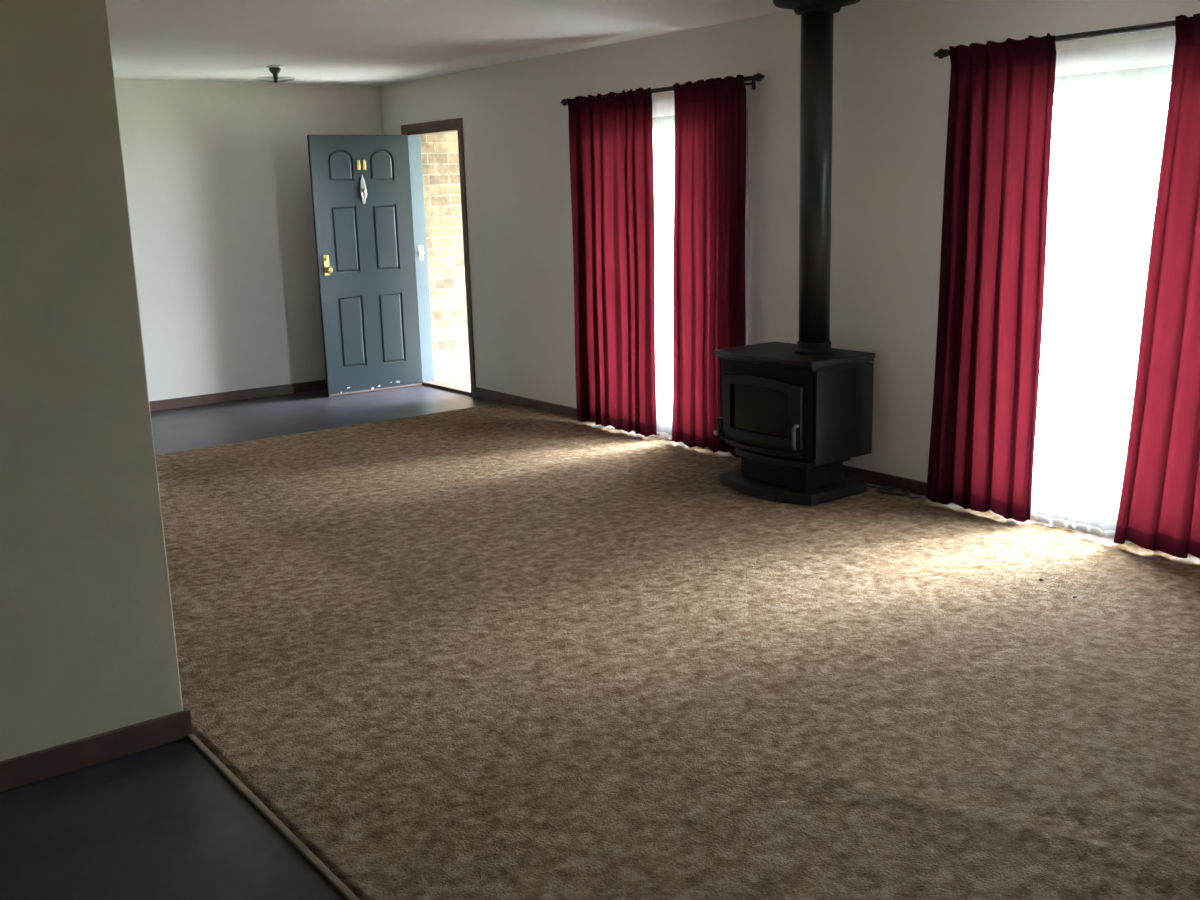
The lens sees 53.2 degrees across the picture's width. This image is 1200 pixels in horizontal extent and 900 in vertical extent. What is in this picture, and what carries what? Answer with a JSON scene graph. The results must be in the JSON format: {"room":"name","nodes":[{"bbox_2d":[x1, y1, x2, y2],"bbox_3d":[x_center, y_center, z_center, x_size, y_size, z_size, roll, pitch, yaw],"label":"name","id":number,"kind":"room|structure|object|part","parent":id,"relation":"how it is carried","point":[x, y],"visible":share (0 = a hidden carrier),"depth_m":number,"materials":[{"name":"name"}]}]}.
{"room":"living room","nodes":[
{"label":"living room","id":0,"kind":"room"},
{"bbox_2d":[0,0,182,760],"bbox_3d":[-2.646,-0.099,2.385,3.360,2.457,0.120,-11,15,-36],"label":"wall","id":1,"kind":"structure","parent":0,"point":[88,642],"depth_m":3.24,"materials":[{"name":"beige paint"}]},
{"bbox_2d":[0,703,192,792],"bbox_3d":[-2.602,1.059,2.635,3.376,0.086,0.136,-11,15,-36],"label":"baseboard","id":2,"kind":"structure","parent":1,"relation":"attached to","point":[51,762],"depth_m":3.41,"materials":[{"name":"brown wood"}]},
{"bbox_2d":[114,78,382,400],"bbox_3d":[-4.677,-1.299,8.192,7.300,2.457,0.200,-11,15,-36],"label":"wall","id":3,"kind":"structure","parent":0,"point":[218,182],"depth_m":9.36,"materials":[{"name":"beige paint"}]},
{"bbox_2d":[149,380,326,411],"bbox_3d":[-4.625,-0.113,8.325,7.184,0.080,0.016,-11,15,-36],"label":"baseboard","id":4,"kind":"structure","parent":3,"relation":"attached to","point":[190,401],"depth_m":9.58,"materials":[{"name":"brown wood"}]},
{"bbox_2d":[0,381,499,899],"bbox_3d":[-0.996,0.901,3.709,7.640,0.150,12.330,-11,15,-36],"label":"floor","id":5,"kind":"structure","parent":0,"point":[163,822],"depth_m":3.11,"materials":[{"name":"tile"}]},
{"bbox_2d":[187,734,358,899],"bbox_3d":[0.591,1.309,1.226,0.018,0.014,6.003,-11,15,-36],"label":"trim","id":6,"kind":"structure","parent":5,"relation":"on","point":[305,852],"depth_m":3.06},
{"bbox_2d":[155,402,1199,899],"bbox_3d":[-0.482,0.946,3.010,7.140,0.027,10.199,-11,15,-36],"label":"carpet","id":7,"kind":"object","parent":5,"relation":"on","point":[499,651],"visible":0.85,"depth_m":3.90,"materials":[{"name":"brown carpet"}]},
{"bbox_2d":[714,0,874,505],"bbox_3d":[0.948,-0.993,5.996,0.535,2.440,0.700,-11,15,-36],"label":"wood stove","id":8,"kind":"object","parent":7,"relation":"on","point":[793,414],"visible":1,"depth_m":5.91,"materials":[{"name":"black metal"}]},
{"bbox_3d":[0.644,-0.121,6.344,0.032,0.105,0.045,-11,15,-36],"label":"corner plate","id":9,"kind":"part","parent":8,"relation":"part of","materials":[{"name":"grey metal"}]},
{"bbox_3d":[0.805,-0.210,6.039,0.029,0.258,0.470,-11,15,-36],"label":"door glass","id":10,"kind":"part","parent":8,"relation":"part of","materials":[{"name":"black glass"}]},
{"bbox_3d":[0.804,-0.208,6.038,0.055,0.335,0.550,-11,15,-36],"label":"stove door","id":11,"kind":"part","parent":8,"relation":"part of","materials":[{"name":"grey metal"}]},
{"bbox_3d":[0.969,0.176,6.240,0.485,0.051,0.670,-11,15,-36],"label":"hearth plate","id":12,"kind":"part","parent":8,"relation":"part of","materials":[{"name":"black metal"}]},
{"bbox_3d":[0.956,-0.485,6.102,0.520,0.032,0.700,-11,15,-36],"label":"plate","id":13,"kind":"part","parent":8,"relation":"part of","materials":[{"name":"grey metal"}]},
{"bbox_3d":[0.955,-0.061,5.846,0.041,0.127,0.020,-11,15,-36],"label":"handle","id":14,"kind":"part","parent":8,"relation":"part of","materials":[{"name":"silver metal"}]},
{"bbox_2d":[867,484,921,498],"bbox_3d":[1.483,0.208,6.101,0.126,0.024,0.368,-11,15,-36],"label":"power cord","id":15,"kind":"object","parent":7,"relation":"on","point":[891,490],"visible":0.97,"depth_m":6.08,"materials":[{"name":"black plastic"}]},
{"bbox_2d":[420,134,445,380],"bbox_3d":[1.955,-0.838,5.654,0.140,2.857,12.330,-11,15,-36],"label":"wall","id":16,"kind":"structure","parent":0,"point":[426,140],"depth_m":10.03,"materials":[{"name":"beige brick"}]},
{"bbox_2d":[106,0,791,86],"bbox_3d":[-1.069,-1.631,3.160,7.640,0.120,12.330,-11,15,-36],"label":"ceiling","id":17,"kind":"structure","parent":0,"point":[377,43],"depth_m":6.68,"materials":[{"name":"paint"}]},
{"bbox_2d":[267,65,281,82],"bbox_3d":[-2.225,-2.572,8.204,0.264,0.112,0.264,-11,15,-36],"label":"ceiling light","id":18,"kind":"object","parent":17,"relation":"attached to","point":[274,69],"visible":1,"depth_m":8.18,"materials":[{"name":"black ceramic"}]},
{"bbox_2d":[380,0,1199,481],"bbox_3d":[1.856,-0.917,5.563,0.100,2.457,11.930,-11,15,-36],"label":"wall","id":19,"kind":"structure","parent":0,"point":[891,91],"depth_m":6.46,"materials":[{"name":"beige paint"}]},
{"bbox_2d":[307,134,421,396],"bbox_3d":[-1.875,-1.491,9.665,0.842,2.043,0.186,-10,15,-34],"label":"door","id":20,"kind":"structure","parent":19,"relation":"in","point":[360,184],"depth_m":9.63,"materials":[{"name":"blue paint"}]},
{"bbox_3d":[-2.139,-1.452,9.417,0.056,0.160,0.074,-10,15,-34],"label":"knob","id":21,"kind":"part","parent":20,"relation":"part of","materials":[{"name":"gold metal"}]},
{"bbox_3d":[-2.046,-2.236,9.398,0.212,0.247,0.034,-10,15,-34],"label":"panel","id":22,"kind":"part","parent":20,"relation":"part of","materials":[{"name":"blue paint"}]},
{"bbox_3d":[-2.030,-1.677,9.520,0.212,0.522,0.034,-10,15,-34],"label":"panel","id":23,"kind":"part","parent":20,"relation":"part of","materials":[{"name":"blue paint"}]},
{"bbox_3d":[-2.009,-0.958,9.675,0.212,0.572,0.034,-10,15,-34],"label":"panel","id":24,"kind":"part","parent":20,"relation":"part of","materials":[{"name":"blue paint"}]},
{"bbox_3d":[-1.890,-2.257,9.477,0.078,0.075,0.005,-10,15,-34],"label":"brass plate","id":25,"kind":"part","parent":20,"relation":"part of","materials":[{"name":"gold metal"}]},
{"bbox_3d":[-1.758,-2.286,9.591,0.212,0.247,0.034,-10,15,-34],"label":"panel","id":26,"kind":"part","parent":20,"relation":"part of","materials":[{"name":"blue paint"}]},
{"bbox_3d":[-1.742,-1.727,9.713,0.212,0.522,0.034,-10,15,-34],"label":"panel","id":27,"kind":"part","parent":20,"relation":"part of","materials":[{"name":"blue paint"}]},
{"bbox_3d":[-1.721,-1.009,9.868,0.212,0.572,0.034,-10,15,-34],"label":"panel","id":28,"kind":"part","parent":20,"relation":"part of","materials":[{"name":"blue paint"}]},
{"bbox_2d":[401,118,475,396],"bbox_3d":[-1.234,-1.542,9.634,0.174,2.127,0.952,-11,15,-36],"label":"trim","id":29,"kind":"structure","parent":19,"relation":"attached to","point":[413,132],"depth_m":9.79,"materials":[{"name":"brown wood"}]},
{"bbox_3d":[-1.475,-1.633,9.907,0.040,0.120,0.034,-11,15,-36],"label":"latch plate","id":30,"kind":"part","parent":29,"relation":"part of","materials":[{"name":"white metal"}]},
{"bbox_2d":[609,115,674,438],"bbox_3d":[0.412,-1.066,7.493,0.110,2.012,1.300,-11,15,-36],"label":"window","id":31,"kind":"structure","parent":19,"relation":"in","point":[664,410],"depth_m":7.48,"materials":[{"name":"white metal"}]},
{"bbox_3d":[0.268,-1.152,7.739,0.020,1.840,0.625,-11,15,-36],"label":"sash","id":32,"kind":"part","parent":31,"relation":"part of","materials":[{"name":"white glass"}]},
{"bbox_3d":[0.601,-1.059,7.266,0.020,1.840,0.625,-11,15,-36],"label":"sash","id":33,"kind":"part","parent":31,"relation":"part of","materials":[{"name":"white glass"}]},
{"bbox_2d":[560,73,764,105],"bbox_3d":[0.342,-2.119,7.116,0.127,0.072,1.865,-11,15,-36],"label":"curtain rod","id":34,"kind":"object","parent":19,"relation":"attached to","point":[758,77],"visible":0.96,"depth_m":6.80,"materials":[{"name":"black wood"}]},
{"bbox_2d":[567,87,656,436],"bbox_3d":[0.074,-1.176,7.648,0.063,2.132,0.891,-11,15,-36],"label":"curtain","id":35,"kind":"object","parent":34,"relation":"hanging from","point":[611,137],"visible":1,"depth_m":7.62,"materials":[{"name":"fabric"}]},
{"bbox_2d":[594,88,747,452],"bbox_3d":[0.332,-1.068,7.312,0.172,2.077,1.525,-11,15,-36],"label":"sheer curtain","id":36,"kind":"object","parent":34,"relation":"hanging from","point":[663,107],"visible":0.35,"depth_m":7.15,"materials":[{"name":"white fabric"}]},
{"bbox_2d":[672,75,745,457],"bbox_3d":[0.619,-1.039,6.950,0.062,2.134,0.674,-11,15,-36],"label":"curtain","id":37,"kind":"object","parent":34,"relation":"hanging from","point":[709,306],"visible":0.88,"depth_m":6.91,"materials":[{"name":"fabric"}]},
{"bbox_2d":[475,387,926,495],"bbox_3d":[1.843,0.253,5.780,0.016,0.080,11.930,-11,15,-36],"label":"baseboard","id":38,"kind":"structure","parent":19,"relation":"attached to","point":[854,473],"depth_m":6.44,"materials":[{"name":"brown wood"}]},
{"bbox_2d":[934,20,1174,58],"bbox_3d":[2.143,-1.666,4.788,0.127,0.072,1.900,-11,15,-36],"label":"curtain rod","id":39,"kind":"object","parent":19,"relation":"attached to","point":[941,53],"visible":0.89,"depth_m":4.83,"materials":[{"name":"black metal"}]},
{"bbox_2d":[926,33,1056,521],"bbox_3d":[1.762,-0.749,5.457,0.055,2.134,0.596,-11,15,-36],"label":"curtain","id":40,"kind":"object","parent":39,"relation":"hanging from","point":[996,196],"visible":1,"depth_m":5.42,"materials":[{"name":"fabric"}]},
{"bbox_2d":[990,37,1192,555],"bbox_3d":[2.109,-0.621,5.011,0.170,2.077,1.533,-11,15,-36],"label":"sheer curtain","id":41,"kind":"object","parent":39,"relation":"hanging from","point":[1155,52],"visible":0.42,"depth_m":4.93,"materials":[{"name":"white fabric"}]},
{"bbox_2d":[1113,13,1199,558],"bbox_3d":[2.398,-0.590,4.634,0.057,2.132,0.717,-11,15,-36],"label":"curtain","id":42,"kind":"object","parent":39,"relation":"hanging from","point":[1159,507],"visible":1,"depth_m":4.81,"materials":[{"name":"fabric"}]},
{"bbox_2d":[989,64,1172,541],"bbox_3d":[2.244,-0.606,5.124,0.110,2.012,1.280,-11,15,-36],"label":"window","id":43,"kind":"structure","parent":19,"relation":"in","point":[1073,499],"depth_m":5.18,"materials":[{"name":"white metal"}]},
{"bbox_3d":[2.104,-0.691,5.367,0.020,1.840,0.615,-11,15,-36],"label":"sash","id":44,"kind":"part","parent":43,"relation":"part of","materials":[{"name":"white glass"}]},
{"bbox_3d":[2.431,-0.600,4.902,0.020,1.840,0.615,-11,15,-36],"label":"sash","id":45,"kind":"part","parent":43,"relation":"part of","materials":[{"name":"white glass"}]},
{"label":"outside","id":46,"kind":"structure","parent":0,"visible":0},
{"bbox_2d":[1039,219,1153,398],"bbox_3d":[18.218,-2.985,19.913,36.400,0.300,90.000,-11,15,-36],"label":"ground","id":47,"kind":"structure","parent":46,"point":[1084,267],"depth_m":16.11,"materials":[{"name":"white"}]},
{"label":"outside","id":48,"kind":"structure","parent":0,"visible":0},
{"bbox_2d":[466,384,1132,483],"bbox_3d":[3.302,0.158,7.064,3.360,0.240,19.000,-11,15,-36],"label":"paving","id":49,"kind":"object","parent":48,"point":[1074,433],"depth_m":7.75,"materials":[{"name":"white"}]},
{"bbox_2d":[432,132,469,384],"bbox_3d":[-0.776,-1.720,10.668,1.660,2.612,0.220,-11,15,-36],"label":"wall","id":50,"kind":"structure","parent":49,"relation":"on","point":[445,145],"depth_m":10.17,"materials":[{"name":"beige brick"}]},
{"bbox_2d":[653,127,674,400],"bbox_3d":[0.379,-1.430,9.175,1.660,2.612,0.220,-11,15,-36],"label":"wall","id":51,"kind":"structure","parent":49,"relation":"on","point":[660,326],"depth_m":9.10,"materials":[{"name":"white"}]}
]}

